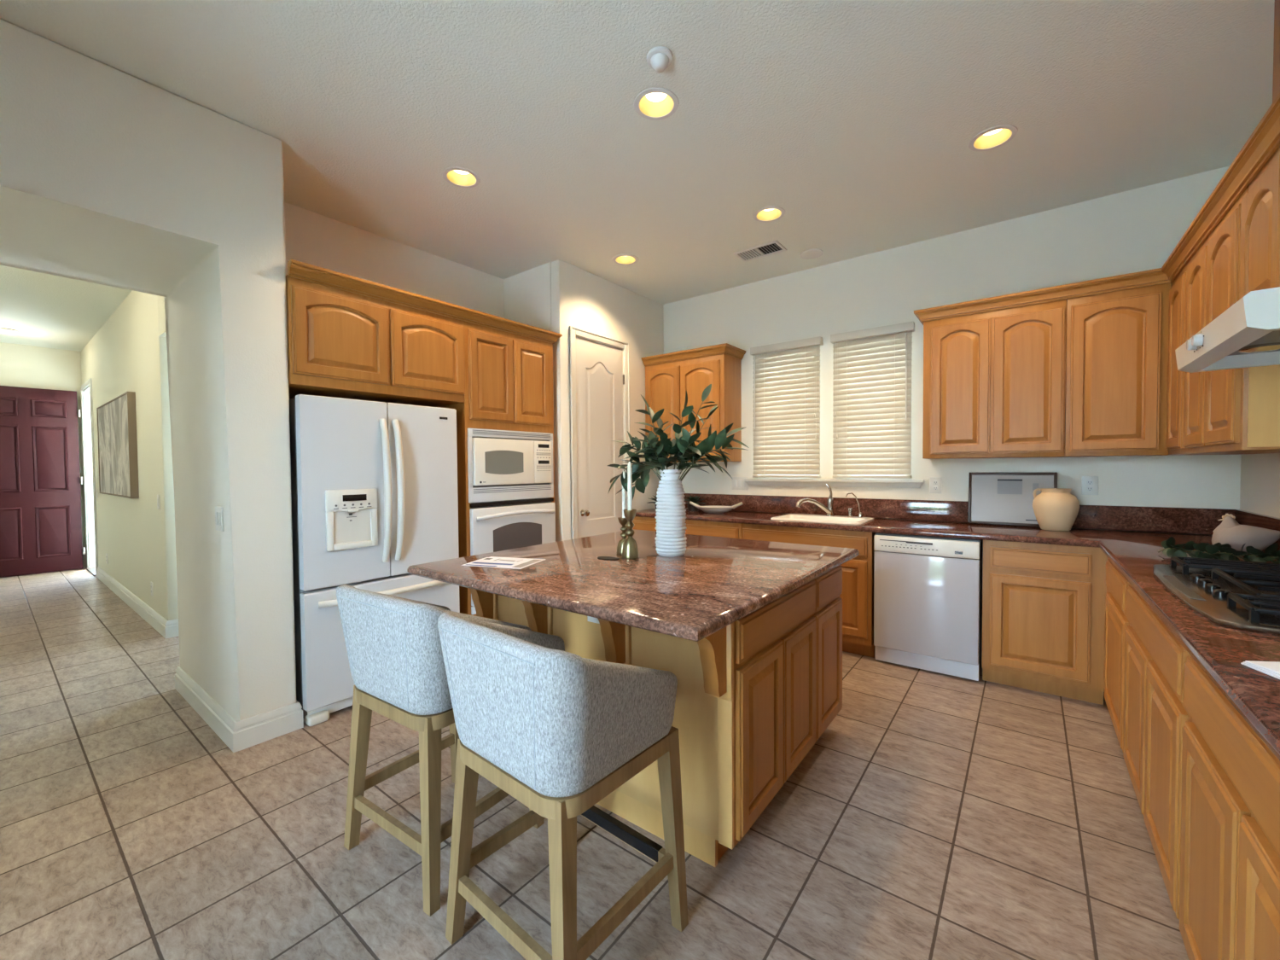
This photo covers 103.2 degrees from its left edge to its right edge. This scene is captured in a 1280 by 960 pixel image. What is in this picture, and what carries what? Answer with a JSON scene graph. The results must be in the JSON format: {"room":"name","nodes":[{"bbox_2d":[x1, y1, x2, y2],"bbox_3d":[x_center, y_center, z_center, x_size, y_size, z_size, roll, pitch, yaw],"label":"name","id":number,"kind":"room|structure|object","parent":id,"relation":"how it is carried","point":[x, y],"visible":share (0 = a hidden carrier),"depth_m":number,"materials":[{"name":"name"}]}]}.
{"room":"kitchen","nodes":[
{"label":"kitchen","id":0,"kind":"room"},
{"bbox_2d":[0,342,87,567],"bbox_3d":[-8.270,-0.254,6.262,0.150,2.960,2.180,1,2,37],"label":"wall","id":1,"kind":"structure","parent":0,"point":[20,365],"depth_m":6.69,"materials":[{"name":"beige paint"}]},
{"bbox_2d":[0,385,85,577],"bbox_3d":[-7.806,0.015,6.468,0.070,2.385,0.930,1,2,37],"label":"door","id":2,"kind":"structure","parent":1,"relation":"in","point":[41,521],"depth_m":6.54,"materials":[{"name":"red paint"}]},
{"bbox_2d":[80,290,178,620],"bbox_3d":[-5.125,-0.249,5.129,6.220,2.960,0.150,1,2,37],"label":"wall","id":3,"kind":"structure","parent":0,"point":[127,353],"depth_m":4.48,"materials":[{"name":"beige paint"}]},
{"bbox_2d":[80,378,98,576],"bbox_3d":[-7.166,-0.028,6.595,0.932,2.475,0.018,1,2,37],"label":"trim","id":4,"kind":"structure","parent":3,"relation":"attached to","point":[89,382],"depth_m":6.34,"materials":[{"name":"white wood"}]},
{"bbox_2d":[83,385,95,567],"bbox_3d":[-7.114,0.003,6.664,0.800,2.410,0.148,1,2,37],"label":"window","id":5,"kind":"structure","parent":3,"relation":"attached to","point":[86,392],"depth_m":6.86,"materials":[{"name":"white"}]},
{"bbox_2d":[86,566,95,575],"bbox_3d":[-7.115,1.198,6.681,0.760,0.020,0.180,1,2,37],"label":"trim","id":6,"kind":"structure","parent":3,"relation":"attached to","point":[92,570],"depth_m":6.66,"materials":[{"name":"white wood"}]},
{"bbox_2d":[96,391,139,498],"bbox_3d":[-5.343,-0.323,5.164,1.930,0.960,0.054,1,2,37],"label":"painting","id":7,"kind":"object","parent":3,"relation":"attached to","point":[117,438],"visible":1,"depth_m":4.92,"materials":[{"name":"brown fabric"}]},
{"bbox_2d":[96,566,178,638],"bbox_3d":[-4.692,1.142,5.881,3.818,0.134,1.838,1,2,37],"label":"baseboard","id":8,"kind":"structure","parent":3,"relation":"attached to","point":[167,629],"depth_m":4.58,"materials":[{"name":"white wood"}]},
{"bbox_2d":[150,581,153,596],"bbox_3d":[-4.181,0.934,4.340,0.075,0.118,0.008,1,2,37],"label":"wall outlet","id":9,"kind":"object","parent":3,"relation":"attached to","point":[151,583],"visible":1,"depth_m":4.32,"materials":[{"name":"white plastic"}]},
{"bbox_2d":[157,494,160,509],"bbox_3d":[-3.893,0.177,4.096,0.075,0.118,0.009,1,2,37],"label":"light switch","id":10,"kind":"object","parent":3,"relation":"attached to","point":[158,496],"visible":1,"depth_m":4.08,"materials":[{"name":"white plastic"}]},
{"bbox_2d":[174,666,303,752],"bbox_3d":[-2.273,1.200,2.835,1.161,0.134,0.288,1,2,37],"label":"baseboard","id":11,"kind":"structure","parent":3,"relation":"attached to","point":[239,736],"depth_m":2.52,"materials":[{"name":"white"}]},
{"bbox_2d":[0,18,296,721],"bbox_3d":[-3.017,-0.183,1.844,1.125,2.960,2.662,1,2,37],"label":"wall","id":12,"kind":"structure","parent":0,"point":[109,176],"depth_m":2.41,"materials":[{"name":"white paint"}]},
{"bbox_2d":[215,506,223,531],"bbox_3d":[-2.053,0.189,2.470,0.118,0.118,0.009,1,2,37],"label":"light switch","id":13,"kind":"object","parent":12,"relation":"attached to","point":[218,510],"visible":1,"depth_m":2.45,"materials":[{"name":"white plastic"}]},
{"bbox_2d":[284,202,504,318],"bbox_3d":[-1.345,-0.258,4.306,0.120,2.960,3.283,1,2,37],"label":"wall","id":14,"kind":"structure","parent":0,"point":[312,238],"depth_m":3.58,"materials":[{"name":"white paint"}]},
{"bbox_2d":[285,274,465,407],"bbox_3d":[-1.719,-0.773,3.137,0.696,0.545,0.989,1,2,37],"label":"upper cabinet","id":15,"kind":"object","parent":14,"relation":"attached to","point":[343,344],"visible":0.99,"depth_m":2.86,"materials":[{"name":"brown wood"}]},
{"bbox_2d":[287,259,562,343],"bbox_3d":[-1.450,-1.082,3.451,0.719,0.073,1.830,1,2,37],"label":"crown molding","id":16,"kind":"structure","parent":15,"relation":"attached to","point":[299,270],"depth_m":3.00,"materials":[{"name":"brown wood"}]},
{"bbox_2d":[503,261,551,331],"bbox_3d":[-0.908,-0.261,4.294,0.588,2.960,0.100,1,2,37],"label":"wall","id":17,"kind":"structure","parent":0,"point":[526,294],"depth_m":4.19,"materials":[{"name":"white paint"}]},
{"bbox_2d":[0,567,1189,959],"bbox_3d":[-2.991,1.295,3.942,11.680,0.100,6.250,1,2,37],"label":"floor","id":18,"kind":"structure","parent":0,"point":[936,816],"depth_m":1.81,"materials":[{"name":"tile"}]},
{"bbox_2d":[289,394,459,726],"bbox_3d":[-1.677,0.406,3.094,0.781,1.700,0.877,1,2,37],"label":"refrigerator","id":19,"kind":"object","parent":18,"relation":"on","point":[374,484],"visible":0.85,"depth_m":2.75,"materials":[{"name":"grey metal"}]},
{"bbox_2d":[336,584,544,916],"bbox_3d":[-0.709,0.818,1.806,0.551,0.925,0.499,1,2,34],"label":"bar stool","id":20,"kind":"object","parent":18,"relation":"on","point":[393,644],"visible":0.78,"depth_m":1.57,"materials":[{"name":"fabric"}]},
{"bbox_2d":[435,320,554,616],"bbox_3d":[-1.171,0.082,3.865,0.696,2.300,0.788,1,2,37],"label":"tall cabinet","id":21,"kind":"object","parent":18,"relation":"on","point":[509,376],"visible":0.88,"depth_m":3.52,"materials":[{"name":"brown wood"}]},
{"bbox_2d":[467,428,553,502],"bbox_3d":[-1.120,-0.107,3.815,0.578,0.496,0.750,1,2,37],"label":"microwave","id":22,"kind":"object","parent":21,"relation":"in","point":[503,465],"visible":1,"depth_m":3.60,"materials":[{"name":"grey plastic"}]},
{"bbox_2d":[469,497,555,614],"bbox_3d":[-1.087,0.518,3.811,0.646,0.741,0.740,1,2,37],"label":"wall oven","id":23,"kind":"object","parent":21,"relation":"in","point":[496,526],"visible":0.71,"depth_m":3.60,"materials":[{"name":"grey metal"}]},
{"bbox_2d":[437,611,688,959],"bbox_3d":[-0.217,0.824,1.423,0.551,0.925,0.499,1,2,40],"label":"bar stool","id":24,"kind":"object","parent":18,"relation":"on","point":[558,730],"visible":1,"depth_m":1.23,"materials":[{"name":"fabric"}]},
{"bbox_2d":[468,565,842,866],"bbox_3d":[0.076,0.825,2.351,1.289,0.872,1.388,1,2,37],"label":"kitchen island","id":25,"kind":"object","parent":18,"relation":"on","point":[754,695],"visible":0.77,"depth_m":1.79,"materials":[{"name":"brown wood"}]},
{"bbox_2d":[587,616,599,623],"bbox_3d":[-0.175,0.491,1.949,0.075,0.118,0.008,1,2,37],"label":"wall outlet","id":26,"kind":"object","parent":25,"relation":"attached to","point":[590,619],"visible":0.07,"depth_m":1.95,"materials":[{"name":"white plastic"}]},
{"bbox_2d":[407,529,859,641],"bbox_3d":[0.046,0.368,2.309,1.418,0.040,1.522,1,2,37],"label":"island countertop","id":27,"kind":"structure","parent":25,"relation":"on","point":[717,582],"depth_m":1.89,"materials":[{"name":"red stone"}]},
{"bbox_2d":[460,556,546,569],"bbox_3d":[-0.584,0.355,2.186,0.280,0.002,0.216,0,2,17],"label":"flyer","id":28,"kind":"object","parent":27,"relation":"on","point":[530,561],"visible":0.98,"depth_m":2.12,"materials":[{"name":"white paper"}]},
{"bbox_2d":[465,564,497,566],"bbox_3d":[-0.664,0.357,2.114,0.150,0.001,0.015,0,2,17],"label":"print","id":29,"kind":"object","parent":28,"relation":"on","point":[474,565],"depth_m":2.12,"materials":[{"name":"blue"}]},
{"bbox_2d":[468,557,529,565],"bbox_3d":[-0.613,0.353,2.205,0.215,0.002,0.150,0,1,15],"label":"flyer","id":30,"kind":"object","parent":28,"relation":"on","point":[490,561],"visible":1,"depth_m":2.19,"materials":[{"name":"white paper"}]},
{"bbox_2d":[472,562,512,564],"bbox_3d":[-0.624,0.354,2.147,0.190,0.001,0.027,0,1,15],"label":"print","id":31,"kind":"object","parent":30,"relation":"on","point":[489,563],"depth_m":2.15,"materials":[{"name":"blue"}]},
{"bbox_2d":[496,558,521,562],"bbox_3d":[-0.573,0.351,2.216,0.100,0.002,0.055,0,2,22],"label":"business card","id":32,"kind":"object","parent":30,"relation":"on","point":[503,559],"visible":1,"depth_m":2.21,"materials":[{"name":"white paper"}]},
{"bbox_2d":[512,559,541,567],"bbox_3d":[-0.479,0.354,2.153,0.040,0.001,0.180,0,2,17],"label":"print","id":33,"kind":"object","parent":28,"relation":"on","point":[528,562],"depth_m":2.15,"materials":[{"name":"grey paper"}]},
{"bbox_2d":[597,556,619,559],"bbox_3d":[-0.141,0.348,2.262,0.112,0.003,0.067,1,2,37],"label":"plate","id":34,"kind":"object","parent":27,"relation":"on","point":[598,557],"visible":1,"depth_m":2.26,"materials":[{"name":"black metal"}]},
{"bbox_2d":[616,517,628,554],"bbox_3d":[-0.073,0.261,2.382,0.078,0.172,0.078,1,2,37],"label":"candlestick","id":35,"kind":"object","parent":27,"relation":"on","point":[623,521],"visible":0.58,"depth_m":2.36,"materials":[{"name":"gold metal"}]},
{"bbox_2d":[622,470,626,517],"bbox_3d":[-0.075,0.069,2.377,0.022,0.248,0.021,1,2,37],"label":"taper candle","id":36,"kind":"object","parent":35,"relation":"on","point":[624,491],"visible":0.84,"depth_m":2.37,"materials":[{"name":"beige wax"}]},
{"bbox_2d":[622,509,639,558],"bbox_3d":[-0.044,0.241,2.279,0.078,0.216,0.078,1,2,37],"label":"candlestick","id":37,"kind":"object","parent":27,"relation":"on","point":[630,550],"visible":0.99,"depth_m":2.26,"materials":[{"name":"gold metal"}]},
{"bbox_2d":[627,461,632,510],"bbox_3d":[-0.046,0.033,2.274,0.022,0.246,0.021,1,2,37],"label":"taper candle","id":38,"kind":"object","parent":37,"relation":"on","point":[629,467],"visible":0.84,"depth_m":2.27,"materials":[{"name":"beige wax"}]},
{"bbox_2d":[654,469,686,556],"bbox_3d":[0.142,0.148,2.348,0.149,0.395,0.148,1,2,37],"label":"vase","id":39,"kind":"object","parent":27,"relation":"on","point":[670,538],"visible":1,"depth_m":2.29,"materials":[{"name":"white ceramic"}]},
{"bbox_2d":[607,384,748,499],"bbox_3d":[0.177,-0.159,2.336,0.665,0.580,0.318,0,1,-1],"label":"bouquet","id":40,"kind":"object","parent":39,"relation":"in","point":[683,449],"visible":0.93,"depth_m":2.32,"materials":[{"name":"green plant"}]},
{"bbox_2d":[632,516,741,538],"bbox_3d":[0.523,0.766,4.577,1.143,0.872,0.626,1,2,37],"label":"base cabinet","id":41,"kind":"object","parent":18,"relation":"on","point":[695,527],"visible":0.09,"depth_m":4.18,"materials":[{"name":"brown wood"}]},
{"bbox_2d":[635,493,1279,761],"bbox_3d":[0.549,0.289,2.369,3.863,0.188,4.073,1,2,37],"label":"countertop","id":42,"kind":"structure","parent":41,"relation":"on","point":[1218,650],"depth_m":2.86,"materials":[{"name":"red stone"}]},
{"bbox_2d":[647,495,657,509],"bbox_3d":[0.199,0.215,4.809,0.274,0.137,0.278,1,2,37],"label":"potted succulent","id":43,"kind":"object","parent":42,"relation":"on","point":[655,498],"visible":0.17,"depth_m":4.79,"materials":[{"name":"green plant"}]},
{"bbox_2d":[684,495,706,511],"bbox_3d":[0.498,0.218,4.706,0.254,0.132,0.258,1,2,37],"label":"potted succulent","id":44,"kind":"object","parent":42,"relation":"on","point":[690,508],"visible":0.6,"depth_m":4.67,"materials":[{"name":"green plant"}]},
{"bbox_2d":[686,504,698,511],"bbox_3d":[0.495,0.256,4.709,0.112,0.055,0.112,1,2,37],"label":"pot","id":45,"kind":"object","parent":44,"relation":"on","point":[690,508],"depth_m":4.66,"materials":[{"name":"black"}]},
{"bbox_2d":[689,500,743,512],"bbox_3d":[0.669,0.239,4.474,0.448,0.099,0.221,1,2,37],"label":"oval dish","id":46,"kind":"object","parent":42,"relation":"on","point":[706,509],"visible":1,"depth_m":4.41,"materials":[{"name":"beige ceramic"}]},
{"bbox_2d":[698,506,733,512],"bbox_3d":[0.669,0.262,4.475,0.308,0.054,0.221,1,2,37],"label":"bowl","id":47,"kind":"object","parent":46,"relation":"on","point":[706,509],"depth_m":4.41,"materials":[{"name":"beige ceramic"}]},
{"bbox_2d":[796,483,834,516],"bbox_3d":[1.361,0.157,3.951,0.336,0.251,0.060,-1,1,-13],"label":"faucet","id":48,"kind":"object","parent":42,"relation":"on","point":[829,510],"visible":1,"depth_m":3.96,"materials":[{"name":"grey metal"}]},
{"bbox_2d":[770,513,873,524],"bbox_3d":[1.383,0.311,3.853,0.660,0.052,0.450,1,2,37],"label":"sink","id":49,"kind":"object","parent":42,"relation":"in","point":[798,517],"visible":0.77,"depth_m":3.85,"materials":[{"name":"beige ceramic"}]},
{"bbox_2d":[847,507,853,517],"bbox_3d":[1.612,0.248,3.884,0.040,0.068,0.039,1,2,37],"label":"air gap","id":50,"kind":"object","parent":49,"relation":"on","point":[850,509],"visible":1,"depth_m":3.87,"materials":[{"name":"grey metal"}]},
{"bbox_2d":[845,492,862,517],"bbox_3d":[1.623,0.189,3.842,0.122,0.188,0.031,0,1,4],"label":"tap","id":51,"kind":"object","parent":42,"relation":"on","point":[860,514],"visible":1,"depth_m":3.84,"materials":[{"name":"grey metal"}]},
{"bbox_2d":[967,472,1057,526],"bbox_3d":[2.471,0.125,3.377,0.475,0.351,0.080,1,2,37],"label":"picture frame","id":52,"kind":"object","parent":42,"relation":"on","point":[995,498],"visible":0.8,"depth_m":3.40,"materials":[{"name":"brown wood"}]},
{"bbox_2d":[1032,488,1079,530],"bbox_3d":[2.563,0.179,3.126,0.226,0.257,0.226,1,2,37],"label":"clay pot","id":53,"kind":"object","parent":42,"relation":"on","point":[1054,509],"visible":1,"depth_m":3.06,"materials":[{"name":"brown ceramic"}]},
{"bbox_2d":[1152,556,1279,634],"bbox_3d":[1.893,0.327,1.480,0.510,0.054,0.945,1,2,37],"label":"gas cooktop","id":54,"kind":"object","parent":42,"relation":"in","point":[1240,595],"visible":1,"depth_m":1.51,"materials":[{"name":"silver metal"}]},
{"bbox_2d":[1157,536,1279,563],"bbox_3d":[2.363,0.287,2.043,0.154,0.092,0.412,-1,2,-36],"label":"leaf garland","id":55,"kind":"object","parent":42,"relation":"on","point":[1271,553],"visible":0.91,"depth_m":2.04,"materials":[{"name":"green plant"}]},
{"bbox_2d":[1211,513,1279,554],"bbox_3d":[2.662,0.239,2.229,0.198,0.178,0.132,1,2,37],"label":"figurine","id":56,"kind":"object","parent":42,"relation":"on","point":[1230,531],"visible":0.94,"depth_m":2.20,"materials":[{"name":"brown ceramic"}]},
{"bbox_2d":[1240,660,1279,679],"bbox_3d":[1.294,0.366,0.928,0.210,0.012,0.152,0,1,10],"label":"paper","id":57,"kind":"object","parent":42,"relation":"on","point":[1271,668],"visible":1,"depth_m":0.98,"materials":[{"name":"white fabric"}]},
{"bbox_2d":[741,523,876,657],"bbox_3d":[1.358,0.775,3.937,0.958,0.872,0.626,1,2,37],"label":"base cabinet","id":58,"kind":"object","parent":18,"relation":"on","point":[857,596],"visible":0.23,"depth_m":3.48,"materials":[{"name":"brown wood"}]},
{"bbox_2d":[873,532,983,680],"bbox_3d":[1.964,0.782,3.432,0.590,0.850,0.605,1,2,37],"label":"dishwasher","id":59,"kind":"object","parent":18,"relation":"on","point":[928,591],"visible":0.99,"depth_m":3.19,"materials":[{"name":"grey metal"}]},
{"bbox_2d":[981,540,1106,704],"bbox_3d":[2.446,0.788,3.103,0.548,0.872,0.626,1,2,37],"label":"base cabinet","id":60,"kind":"object","parent":18,"relation":"on","point":[1044,605],"visible":0.97,"depth_m":2.85,"materials":[{"name":"brown wood"}]},
{"bbox_2d":[1104,557,1130,751],"bbox_3d":[2.465,0.810,2.207,0.614,0.872,0.809,1,2,37],"label":"base cabinet","id":61,"kind":"object","parent":18,"relation":"on","point":[1116,619],"visible":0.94,"depth_m":2.28,"materials":[{"name":"brown wood"}]},
{"bbox_2d":[1122,584,1191,919],"bbox_3d":[1.925,0.832,1.503,0.614,0.872,0.962,1,2,37],"label":"base cabinet","id":62,"kind":"object","parent":18,"relation":"on","point":[1155,713],"visible":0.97,"depth_m":1.54,"materials":[{"name":"brown wood"}]},
{"bbox_2d":[1179,655,1279,959],"bbox_3d":[1.339,0.856,0.739,0.614,0.872,0.960,1,2,37],"label":"base cabinet","id":63,"kind":"object","parent":18,"relation":"on","point":[1230,890],"visible":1,"depth_m":1.00,"materials":[{"name":"brown wood"}]},
{"bbox_2d":[550,259,663,541],"bbox_3d":[-0.227,-0.274,4.613,0.100,2.960,1.435,1,2,37],"label":"wall","id":64,"kind":"structure","parent":0,"point":[581,299],"depth_m":4.28,"materials":[{"name":"white paint"}]},
{"bbox_2d":[575,337,624,538],"bbox_3d":[-0.318,0.013,4.390,0.103,2.375,0.624,1,2,37],"label":"door","id":65,"kind":"structure","parent":64,"relation":"in","point":[600,378],"depth_m":4.36,"materials":[{"name":"beige wood"}]},
{"bbox_2d":[569,325,630,539],"bbox_3d":[-0.325,-0.016,4.386,0.026,2.458,0.752,1,2,37],"label":"trim","id":66,"kind":"structure","parent":64,"relation":"attached to","point":[573,331],"depth_m":4.12,"materials":[{"name":"white wood"}]},
{"bbox_2d":[0,0,1274,351],"bbox_3d":[-3.015,-1.824,3.864,11.680,0.220,6.250,1,2,37],"label":"ceiling","id":67,"kind":"structure","parent":0,"point":[856,119],"depth_m":2.33,"materials":[{"name":"white paint"}]},
{"bbox_2d":[0,327,19,333],"bbox_3d":[-7.298,-1.714,5.823,0.220,0.033,0.220,1,2,37],"label":"recessed light","id":68,"kind":"object","parent":67,"relation":"in","point":[5,330],"visible":1,"depth_m":5.81,"materials":[{"name":"white plastic"}]},
{"bbox_2d":[0,329,17,333],"bbox_3d":[-7.298,-1.702,5.824,0.184,0.009,0.184,1,2,37],"label":"diffuser","id":69,"kind":"object","parent":68,"relation":"attached to","point":[6,331],"depth_m":5.82,"materials":[{"name":"white"}]},
{"bbox_2d":[442,166,480,187],"bbox_3d":[-1.006,-1.760,2.854,0.204,0.124,0.204,1,2,37],"label":"recessed light","id":70,"kind":"object","parent":67,"relation":"in","point":[459,177],"visible":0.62,"depth_m":2.90,"materials":[{"name":"white plastic"}]},
{"bbox_2d":[612,254,638,265],"bbox_3d":[-0.115,-1.796,3.996,0.204,0.124,0.204,1,2,37],"label":"recessed light","id":71,"kind":"object","parent":67,"relation":"in","point":[625,259],"visible":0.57,"depth_m":4.05,"materials":[{"name":"white plastic"}]},
{"bbox_2d":[634,87,679,120],"bbox_3d":[0.073,-1.754,2.289,0.204,0.124,0.204,1,2,37],"label":"recessed light","id":72,"kind":"object","parent":67,"relation":"in","point":[655,103],"visible":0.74,"depth_m":2.33,"materials":[{"name":"white plastic"}]},
{"bbox_2d":[646,46,672,72],"bbox_3d":[0.079,-1.667,2.029,0.104,0.050,0.104,1,2,37],"label":"sprinkler","id":73,"kind":"object","parent":67,"relation":"attached to","point":[660,58],"visible":1,"depth_m":2.00,"materials":[{"name":"white plastic"}]},
{"bbox_2d":[733,240,786,261],"bbox_3d":[0.913,-1.738,3.860,0.350,0.011,0.200,1,2,37],"label":"ceiling vent","id":74,"kind":"object","parent":67,"relation":"in","point":[772,247],"visible":1,"depth_m":3.85,"materials":[{"name":"white plastic"}]},
{"bbox_2d":[752,205,785,221],"bbox_3d":[0.838,-1.786,3.296,0.204,0.124,0.204,1,2,37],"label":"recessed light","id":75,"kind":"object","parent":67,"relation":"in","point":[767,213],"visible":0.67,"depth_m":3.35,"materials":[{"name":"white plastic"}]},
{"bbox_2d":[799,248,823,259],"bbox_3d":[1.323,-1.740,3.911,0.170,0.018,0.170,1,2,37],"label":"ceiling speaker","id":76,"kind":"object","parent":67,"relation":"attached to","point":[815,253],"visible":1,"depth_m":3.88,"materials":[{"name":"white plastic"}]},
{"bbox_2d":[968,124,1018,151],"bbox_3d":[1.771,-1.774,2.546,0.204,0.124,0.204,1,2,37],"label":"recessed light","id":77,"kind":"object","parent":67,"relation":"in","point":[996,136],"visible":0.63,"depth_m":2.58,"materials":[{"name":"white plastic"}]},
{"bbox_2d":[663,165,1240,535],"bbox_3d":[1.570,-0.278,4.237,4.830,2.960,0.155,1,2,37],"label":"wall","id":78,"kind":"structure","parent":0,"point":[1137,229],"depth_m":3.58,"materials":[{"name":"white paint"}]},
{"bbox_2d":[641,343,745,462],"bbox_3d":[0.491,-0.666,4.713,0.901,0.998,0.379,1,2,37],"label":"upper cabinet","id":79,"kind":"object","parent":78,"relation":"attached to","point":[668,376],"visible":0.84,"depth_m":4.53,"materials":[{"name":"brown wood"}]},
{"bbox_2d":[731,477,748,489],"bbox_3d":[0.915,0.032,4.645,0.165,0.118,0.009,1,2,37],"label":"light switch","id":80,"kind":"object","parent":78,"relation":"attached to","point":[738,483],"visible":1,"depth_m":4.64,"materials":[{"name":"white plastic"}]},
{"bbox_2d":[750,336,822,477],"bbox_3d":[1.240,-0.595,4.335,0.619,1.150,0.072,1,2,37],"label":"window blind","id":81,"kind":"object","parent":78,"relation":"attached to","point":[786,382],"visible":1,"depth_m":4.33,"materials":[{"name":"beige plastic"}]},
{"bbox_2d":[761,474,817,475],"bbox_3d":[1.326,-0.582,4.449,0.536,1.110,0.040,1,2,37],"label":"window","id":82,"kind":"structure","parent":78,"relation":"in","point":[761,474],"depth_m":4.45,"materials":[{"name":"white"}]},
{"bbox_2d":[744,477,924,488],"bbox_3d":[1.519,0.022,4.159,1.430,0.064,0.045,1,2,37],"label":"trim","id":83,"kind":"structure","parent":78,"relation":"attached to","point":[751,481],"depth_m":4.08,"materials":[{"name":"white"}]},
{"bbox_2d":[840,474,879,475],"bbox_3d":[1.869,-0.575,4.032,0.515,1.110,0.040,1,2,37],"label":"window","id":84,"kind":"structure","parent":78,"relation":"in","point":[840,474],"depth_m":4.09,"materials":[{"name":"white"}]},
{"bbox_2d":[830,321,914,478],"bbox_3d":[1.782,-0.589,3.919,0.596,1.150,0.072,1,2,37],"label":"window blind","id":85,"kind":"object","parent":78,"relation":"attached to","point":[872,382],"visible":1,"depth_m":3.91,"materials":[{"name":"beige plastic"}]},
{"bbox_2d":[929,477,941,493],"bbox_3d":[2.155,0.039,3.694,0.075,0.118,0.008,1,2,37],"label":"wall outlet","id":86,"kind":"object","parent":78,"relation":"attached to","point":[935,482],"visible":1,"depth_m":3.69,"materials":[{"name":"white plastic"}]},
{"bbox_2d":[932,480,937,484],"bbox_3d":[2.153,0.019,3.692,0.032,0.028,0.002,1,2,37],"label":"socket","id":87,"kind":"object","parent":86,"relation":"attached to","point":[934,482],"depth_m":3.69,"materials":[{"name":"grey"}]},
{"bbox_2d":[683,493,1235,535],"bbox_3d":[1.782,0.219,3.976,3.863,0.148,0.021,1,2,37],"label":"backsplash","id":88,"kind":"structure","parent":78,"relation":"attached to","point":[1193,520],"depth_m":3.63,"materials":[{"name":"red stone"}]},
{"bbox_2d":[922,298,1066,459],"bbox_3d":[2.311,-0.614,3.338,0.743,0.935,0.348,1,2,37],"label":"upper cabinet","id":89,"kind":"object","parent":78,"relation":"attached to","point":[994,381],"visible":1,"depth_m":3.18,"materials":[{"name":"brown wood"}]},
{"bbox_2d":[913,92,1279,325],"bbox_3d":[1.875,-1.083,2.449,1.227,0.073,2.260,1,2,37],"label":"crown molding","id":90,"kind":"structure","parent":89,"relation":"attached to","point":[1264,141],"depth_m":2.39,"materials":[{"name":"brown wood"}]},
{"bbox_2d":[1081,476,1098,494],"bbox_3d":[2.824,0.036,3.181,0.078,0.118,0.008,1,2,37],"label":"wall outlet","id":91,"kind":"object","parent":78,"relation":"attached to","point":[1090,484],"visible":1,"depth_m":3.18,"materials":[{"name":"white plastic"}]},
{"bbox_2d":[1086,480,1093,484],"bbox_3d":[2.822,0.016,3.179,0.032,0.028,0.002,1,2,37],"label":"socket","id":92,"kind":"object","parent":91,"relation":"attached to","point":[1088,482],"depth_m":3.18,"materials":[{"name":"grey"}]},
{"bbox_2d":[1086,486,1093,491],"bbox_3d":[2.822,0.056,3.180,0.032,0.028,0.002,1,2,37],"label":"socket","id":93,"kind":"object","parent":91,"relation":"attached to","point":[1088,488],"depth_m":3.18,"materials":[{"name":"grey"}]},
{"bbox_2d":[1062,282,1171,457],"bbox_3d":[2.777,-0.609,2.981,0.428,0.935,0.348,1,2,37],"label":"upper cabinet","id":94,"kind":"object","parent":78,"relation":"attached to","point":[1117,341],"visible":0.93,"depth_m":2.84,"materials":[{"name":"brown wood"}]},
{"bbox_2d":[1239,453,1279,517],"bbox_3d":[1.571,-0.182,0.394,0.150,2.960,5.945,1,2,37],"label":"wall","id":95,"kind":"structure","parent":0,"point":[1259,493],"depth_m":2.56,"materials":[{"name":"white paint"}]},
{"bbox_2d":[1163,186,1279,455],"bbox_3d":[2.719,-0.591,2.296,0.346,0.935,1.505,1,2,37],"label":"upper cabinet","id":96,"kind":"object","parent":95,"relation":"attached to","point":[1234,411],"visible":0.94,"depth_m":2.03,"materials":[{"name":"brown wood"}]},
{"bbox_2d":[1234,509,1279,550],"bbox_3d":[2.067,0.286,1.191,0.021,0.148,4.051,1,2,37],"label":"backsplash","id":97,"kind":"structure","parent":95,"relation":"attached to","point":[1243,517],"depth_m":2.52,"materials":[{"name":"red stone"}]},
{"bbox_2d":[1239,145,1279,299],"bbox_3d":[2.028,-0.763,1.392,0.346,0.535,0.758,1,2,37],"label":"upper cabinet","id":98,"kind":"object","parent":95,"relation":"attached to","point":[1259,252],"visible":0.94,"depth_m":1.62,"materials":[{"name":"brown wood"}]},
{"bbox_2d":[1175,286,1279,372],"bbox_3d":[1.968,-0.432,1.459,0.514,0.120,0.760,1,2,37],"label":"range hood","id":99,"kind":"object","parent":98,"relation":"attached to","point":[1247,334],"visible":1,"depth_m":1.52,"materials":[{"name":"white metal"}]},
{"bbox_2d":[1272,0,1279,102],"bbox_3d":[2.057,-1.397,1.361,0.273,0.583,0.770,1,2,37],"label":"chase","id":100,"kind":"object","parent":95,"relation":"attached to","point":[1276,82],"visible":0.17,"depth_m":1.72,"materials":[{"name":"white paint"}]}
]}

